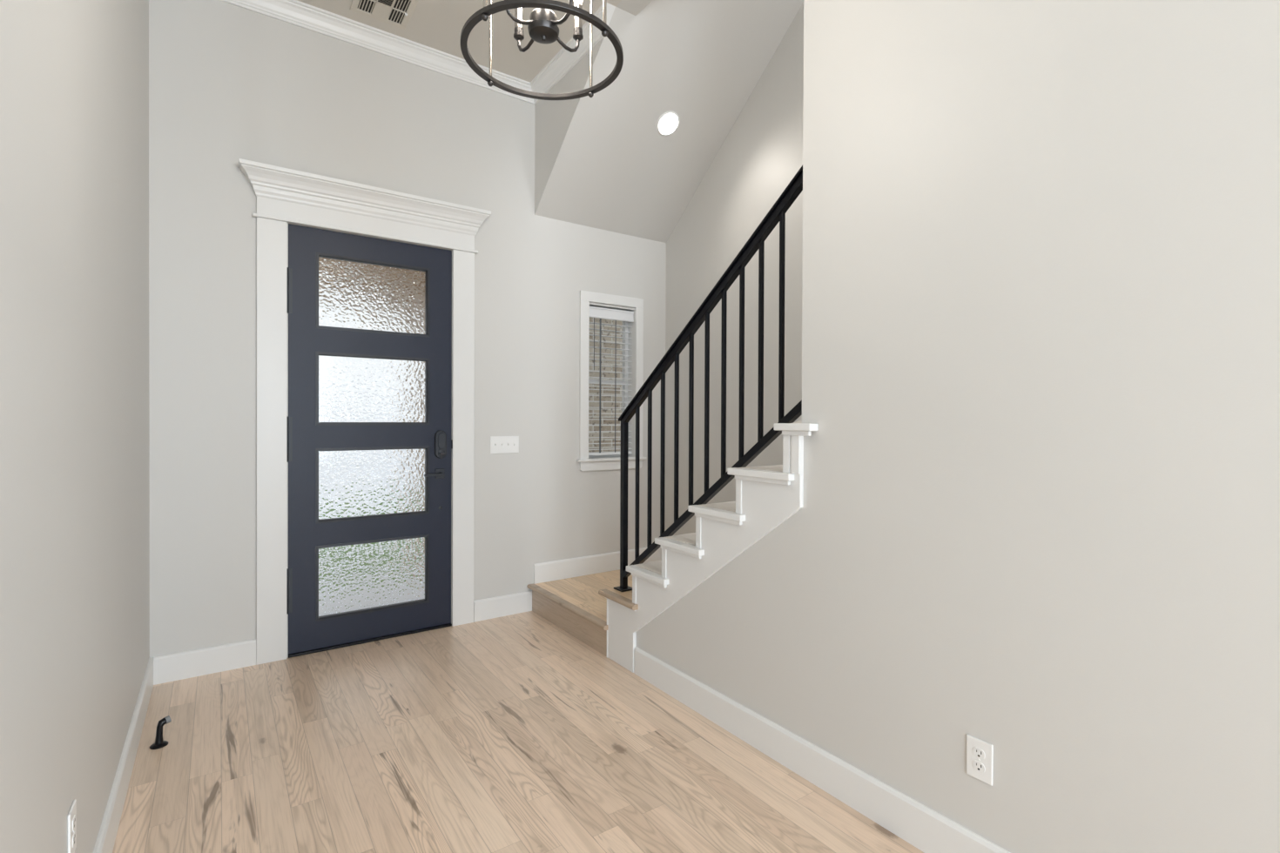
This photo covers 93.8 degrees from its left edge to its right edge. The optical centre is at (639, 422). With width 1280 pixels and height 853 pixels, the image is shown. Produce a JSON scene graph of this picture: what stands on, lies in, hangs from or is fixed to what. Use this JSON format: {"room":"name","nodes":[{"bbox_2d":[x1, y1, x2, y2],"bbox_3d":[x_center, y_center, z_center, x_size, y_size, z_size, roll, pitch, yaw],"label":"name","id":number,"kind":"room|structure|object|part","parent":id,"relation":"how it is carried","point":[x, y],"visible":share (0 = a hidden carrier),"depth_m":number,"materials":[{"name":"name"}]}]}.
{"room":"entrance hall","nodes":[
{"label":"entrance hall","id":0,"kind":"room"},
{"bbox_2d":[0,0,149,852],"bbox_3d":[-1.031,-0.537,0.846,0.140,3.760,5.200,0,0,-35],"label":"wall","id":1,"kind":"structure","parent":0,"point":[75,414],"depth_m":1.39,"materials":[{"name":"beige paint"}]},
{"bbox_2d":[67,799,76,852],"bbox_3d":[-1.340,0.967,1.415,0.008,0.118,0.074,0,0,-35],"label":"wall outlet","id":2,"kind":"object","parent":1,"relation":"attached to","point":[71,818],"visible":1,"depth_m":1.40,"materials":[{"name":"white plastic"}]},
{"bbox_2d":[72,831,75,848],"bbox_3d":[-1.338,0.986,1.417,0.002,0.027,0.034,0,0,-35],"label":"receptacle","id":3,"kind":"object","parent":2,"relation":"attached to","point":[73,832],"depth_m":1.41,"materials":[{"name":"plastic"}]},
{"bbox_2d":[72,815,75,831],"bbox_3d":[-1.337,0.947,1.416,0.002,0.027,0.034,0,0,-35],"label":"receptacle","id":4,"kind":"object","parent":2,"relation":"attached to","point":[73,816],"depth_m":1.41,"materials":[{"name":"plastic"}]},
{"bbox_2d":[93,657,153,852],"bbox_3d":[-0.974,1.274,0.902,0.016,0.138,5.200,0,0,-35],"label":"baseboard","id":5,"kind":"structure","parent":1,"relation":"attached to","point":[106,838],"depth_m":2.12,"materials":[{"name":"white paint"}]},
{"bbox_2d":[148,0,666,664],"bbox_3d":[-1.171,-1.826,4.011,3.549,6.300,0.160,0,0,-35],"label":"wall","id":6,"kind":"structure","parent":0,"point":[228,83],"depth_m":3.44,"materials":[{"name":"beige paint"}]},
{"bbox_2d":[153,639,255,685],"bbox_3d":[-2.278,1.256,3.153,0.438,0.138,0.016,0,0,-35],"label":"baseboard","id":7,"kind":"structure","parent":6,"relation":"attached to","point":[168,668],"depth_m":3.14,"materials":[{"name":"white paint"}]},
{"bbox_2d":[238,158,491,665],"bbox_3d":[-1.618,-0.030,3.650,1.374,2.710,0.260,0,0,-35],"label":"door frame","id":8,"kind":"structure","parent":6,"relation":"attached to","point":[285,196],"depth_m":3.39,"materials":[{"name":"white paint"}]},
{"bbox_3d":[-2.034,0.104,3.312,0.142,2.441,0.021,0,0,-35],"label":"casing","id":9,"kind":"part","parent":8,"relation":"part of","materials":[{"name":"white paint"}]},
{"bbox_3d":[-1.568,-1.306,3.578,1.374,0.157,0.102,0,0,-35],"label":"cornice","id":10,"kind":"part","parent":8,"relation":"part of","materials":[{"name":"white paint"}]},
{"bbox_3d":[-1.158,0.104,3.927,0.141,2.441,0.021,0,0,-35],"label":"casing","id":11,"kind":"part","parent":8,"relation":"part of","materials":[{"name":"white paint"}]},
{"bbox_2d":[286,223,452,658],"bbox_3d":[-1.632,0.104,3.669,0.936,2.440,0.213,0,0,-35],"label":"door","id":12,"kind":"structure","parent":6,"relation":"in","point":[369,443],"depth_m":3.62,"materials":[{"name":"grey paint"}]},
{"bbox_3d":[-1.627,0.931,3.666,0.617,0.411,0.006,0,0,-35],"label":"glass pane","id":13,"kind":"part","parent":12,"relation":"part of","materials":[{"name":"white"}]},
{"bbox_3d":[-1.625,0.367,3.663,0.617,0.409,0.006,0,0,-35],"label":"glass pane","id":14,"kind":"part","parent":12,"relation":"part of","materials":[{"name":"white"}]},
{"bbox_3d":[-1.623,-0.195,3.659,0.617,0.400,0.006,0,0,-35],"label":"glass pane","id":15,"kind":"part","parent":12,"relation":"part of","materials":[{"name":"white"}]},
{"bbox_3d":[-1.620,-0.759,3.656,0.617,0.412,0.006,0,0,-35],"label":"glass pane","id":16,"kind":"part","parent":12,"relation":"part of","materials":[{"name":"white"}]},
{"bbox_3d":[-1.309,0.332,3.800,0.124,0.022,0.054,0,0,-35],"label":"lever","id":17,"kind":"part","parent":12,"relation":"part of","materials":[{"name":"black metal"}]},
{"bbox_3d":[-1.287,0.330,3.852,0.058,0.065,0.010,0,0,-35],"label":"handle","id":18,"kind":"part","parent":12,"relation":"part of","materials":[{"name":"black metal"}]},
{"bbox_2d":[473,590,532,622],"bbox_3d":[-0.932,1.256,4.099,0.420,0.138,0.016,0,0,-35],"label":"baseboard","id":19,"kind":"structure","parent":6,"relation":"attached to","point":[496,607],"depth_m":4.09,"materials":[{"name":"white paint"}]},
{"bbox_2d":[490,436,518,453],"bbox_3d":[-0.926,0.154,4.092,0.201,0.116,0.018,0,0,-35],"label":"light switch","id":20,"kind":"object","parent":6,"relation":"attached to","point":[498,444],"visible":1,"depth_m":4.08,"materials":[{"name":"white plastic"}]},
{"bbox_2d":[533,546,661,584],"bbox_3d":[-0.277,1.069,4.557,1.146,0.138,0.016,0,0,-35],"label":"baseboard","id":21,"kind":"structure","parent":6,"relation":"attached to","point":[555,570],"depth_m":4.44,"materials":[{"name":"white paint"}]},
{"bbox_2d":[576,289,646,471],"bbox_3d":[-0.252,-0.306,4.644,0.608,1.336,0.200,0,0,-35],"label":"window","id":22,"kind":"structure","parent":6,"relation":"in","point":[588,462],"depth_m":4.69,"materials":[{"name":"white paint"}]},
{"bbox_3d":[-0.279,-0.308,4.700,0.362,1.087,0.004,0,0,-35],"label":"glass pane","id":23,"kind":"part","parent":22,"relation":"part of","materials":[{"name":"clear glass"}]},
{"bbox_3d":[-0.279,-0.306,4.700,0.418,1.159,0.040,0,0,-35],"label":"sash","id":24,"kind":"part","parent":22,"relation":"part of","materials":[{"name":"white plastic"}]},
{"bbox_2d":[588,306,633,455],"bbox_3d":[-0.238,-0.312,4.641,0.412,1.124,0.073,0,0,-35],"label":"window blind","id":25,"kind":"object","parent":22,"relation":"attached to","point":[598,313],"visible":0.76,"depth_m":4.62,"materials":[{"name":"white plastic"}]},
{"bbox_3d":[-0.245,0.239,4.652,0.406,0.021,0.050,0,0,-35],"label":"rail","id":26,"kind":"part","parent":25,"relation":"part of","materials":[{"name":"white plastic"}]},
{"bbox_3d":[-0.236,0.283,4.621,0.608,0.019,0.137,0,0,-35],"label":"sill","id":27,"kind":"part","parent":22,"relation":"part of","materials":[{"name":"white paint"}]},
{"bbox_2d":[297,0,621,82],"bbox_3d":[-0.162,-2.367,1.441,2.246,0.100,5.200,0,0,-35],"label":"ceiling","id":28,"kind":"structure","parent":0,"point":[438,24],"depth_m":3.57,"materials":[{"name":"beige paint"}]},
{"bbox_2d":[349,0,418,29],"bbox_3d":[-1.427,-2.323,3.340,0.300,0.018,0.312,0,0,-35],"label":"ceiling vent","id":29,"kind":"object","parent":28,"relation":"in","point":[392,12],"visible":1,"depth_m":3.38,"materials":[{"name":"white metal"}]},
{"bbox_2d":[460,0,623,100],"bbox_3d":[-0.276,-1.678,1.724,0.460,1.282,0.460,0,0,-35],"label":"chandelier","id":30,"kind":"object","parent":28,"relation":"hanging from","point":[542,28],"visible":1,"depth_m":1.71,"materials":[{"name":"brown metal"}]},
{"bbox_3d":[-0.399,-1.286,1.543,0.009,0.450,0.009,0,0,-20],"label":"rod","id":31,"kind":"part","parent":30,"relation":"part of","materials":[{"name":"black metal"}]},
{"bbox_3d":[-0.460,-1.288,1.848,0.009,0.450,0.009,0,0,-20],"label":"rod","id":32,"kind":"part","parent":30,"relation":"part of","materials":[{"name":"silver metal"}]},
{"bbox_3d":[-0.337,-1.137,1.668,0.097,0.053,0.010,0,0,-45],"label":"arm","id":33,"kind":"part","parent":30,"relation":"part of","materials":[{"name":"brown metal"}]},
{"bbox_3d":[-0.337,-1.138,1.786,0.010,0.053,0.097,0,0,-45],"label":"arm","id":34,"kind":"part","parent":30,"relation":"part of","materials":[{"name":"brown metal"}]},
{"bbox_3d":[-0.218,-1.137,1.668,0.010,0.053,0.097,0,0,-45],"label":"arm","id":35,"kind":"part","parent":30,"relation":"part of","materials":[{"name":"brown metal"}]},
{"bbox_3d":[-0.218,-1.138,1.786,0.097,0.053,0.010,0,0,-45],"label":"arm","id":36,"kind":"part","parent":30,"relation":"part of","materials":[{"name":"brown metal"}]},
{"bbox_3d":[-0.187,-1.306,1.816,0.030,0.085,0.030,0,0,-35],"label":"bulb","id":37,"kind":"part","parent":30,"relation":"part of","materials":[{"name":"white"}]},
{"bbox_3d":[-0.155,-1.288,1.909,0.009,0.450,0.009,1,0,40],"label":"rod","id":38,"kind":"part","parent":30,"relation":"part of","materials":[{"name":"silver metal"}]},
{"bbox_3d":[-0.094,-1.286,1.605,0.009,0.450,0.009,1,0,40],"label":"rod","id":39,"kind":"part","parent":30,"relation":"part of","materials":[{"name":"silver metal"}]},
{"bbox_2d":[112,611,923,852],"bbox_3d":[1.485,1.420,-0.352,8.800,0.120,10.120,0,0,-35],"label":"floor","id":40,"kind":"structure","parent":0,"point":[512,733],"depth_m":2.34,"materials":[{"name":"brown wood"}]},
{"bbox_2d":[149,715,170,749],"bbox_3d":[-1.974,1.275,2.467,0.069,0.110,0.060,0,0,-35],"label":"door stop","id":41,"kind":"object","parent":40,"relation":"on","point":[159,743],"visible":1,"depth_m":2.46,"materials":[{"name":"black metal"}]},
{"bbox_3d":[-1.974,1.272,2.468,0.030,0.100,0.041,1,0,40],"label":"post","id":42,"kind":"part","parent":41,"relation":"part of","materials":[{"name":"black metal"}]},
{"bbox_2d":[526,419,818,673],"bbox_3d":[0.408,0.656,3.546,1.218,1.353,2.450,0,0,-35],"label":"staircase","id":43,"kind":"structure","parent":40,"relation":"on","point":[608,620],"depth_m":2.88,"materials":[{"name":"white wood"}]},
{"bbox_2d":[613,165,802,592],"bbox_3d":[0.282,-0.052,2.892,0.086,2.022,1.374,0,0,-35],"label":"stair railing","id":44,"kind":"object","parent":43,"relation":"on","point":[777,213],"visible":0.8,"depth_m":2.83,"materials":[{"name":"black metal"}]},
{"bbox_3d":[-0.092,0.950,3.425,0.086,0.008,0.086,0,0,-35],"label":"plate","id":45,"kind":"part","parent":44,"relation":"part of","materials":[{"name":"black metal"}]},
{"bbox_3d":[-0.090,0.474,3.422,0.033,0.945,0.033,0,0,-35],"label":"newel post","id":46,"kind":"part","parent":44,"relation":"part of","materials":[{"name":"black metal"}]},
{"bbox_3d":[0.288,-0.522,2.883,0.052,1.040,1.359,0,0,-35],"label":"handrail","id":47,"kind":"part","parent":44,"relation":"part of","materials":[{"name":"black metal"}]},
{"bbox_3d":[0.291,-0.499,2.878,0.032,1.060,1.348,0,0,-35],"label":"rail","id":48,"kind":"part","parent":44,"relation":"part of","materials":[{"name":"black metal"}]},
{"bbox_3d":[0.297,0.380,2.870,0.033,1.018,1.314,0,0,-35],"label":"rail","id":49,"kind":"part","parent":44,"relation":"part of","materials":[{"name":"black metal"}]},
{"bbox_2d":[552,0,803,242],"bbox_3d":[1.577,-2.908,2.046,1.029,2.939,6.200,0,0,-35],"label":"ceiling","id":50,"kind":"structure","parent":0,"point":[699,61],"depth_m":3.96,"materials":[{"name":"beige paint"}]},
{"bbox_2d":[656,111,679,135],"bbox_3d":[0.189,-2.016,4.045,0.168,0.110,0.131,0,0,-35],"label":"recessed light","id":51,"kind":"object","parent":50,"relation":"in","point":[668,123],"visible":1,"depth_m":4.04,"materials":[{"name":"white plastic"}]},
{"bbox_2d":[664,2,803,536],"bbox_3d":[2.052,-2.154,2.386,0.140,7.000,6.200,0,0,-35],"label":"wall","id":52,"kind":"structure","parent":0,"point":[762,152],"depth_m":4.21,"materials":[{"name":"beige paint"}]},
{"bbox_2d":[534,0,1279,852],"bbox_3d":[0.811,-2.157,2.126,0.134,7.000,5.200,0,0,-35],"label":"wall","id":53,"kind":"structure","parent":0,"point":[1038,522],"depth_m":1.64,"materials":[{"name":"beige paint"}]},
{"bbox_2d":[220,0,615,104],"bbox_3d":[-0.105,-2.266,1.481,2.106,0.102,5.200,0,0,-35],"label":"crown molding","id":54,"kind":"structure","parent":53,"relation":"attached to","point":[295,12],"depth_m":3.62,"materials":[{"name":"white paint"}]},
{"bbox_2d":[634,646,1010,852],"bbox_3d":[1.104,1.278,1.579,0.016,0.138,3.920,0,0,-35],"label":"baseboard","id":55,"kind":"structure","parent":53,"relation":"attached to","point":[926,830],"depth_m":2.19,"materials":[{"name":"white paint"}]},
{"bbox_2d":[966,734,993,786],"bbox_3d":[0.990,0.985,1.748,0.008,0.118,0.074,0,0,-35],"label":"wall outlet","id":56,"kind":"object","parent":53,"relation":"attached to","point":[979,752],"visible":1,"depth_m":1.75,"materials":[{"name":"white plastic"}]},
{"bbox_2d":[972,761,984,773],"bbox_3d":[0.988,1.004,1.747,0.002,0.027,0.034,0,0,-35],"label":"receptacle","id":57,"kind":"object","parent":56,"relation":"attached to","point":[978,766],"depth_m":1.75,"materials":[{"name":"plastic"}]},
{"bbox_2d":[972,747,984,760],"bbox_3d":[0.988,0.965,1.747,0.002,0.027,0.034,0,0,-35],"label":"receptacle","id":58,"kind":"object","parent":56,"relation":"attached to","point":[978,752],"depth_m":1.75,"materials":[{"name":"plastic"}]}
]}

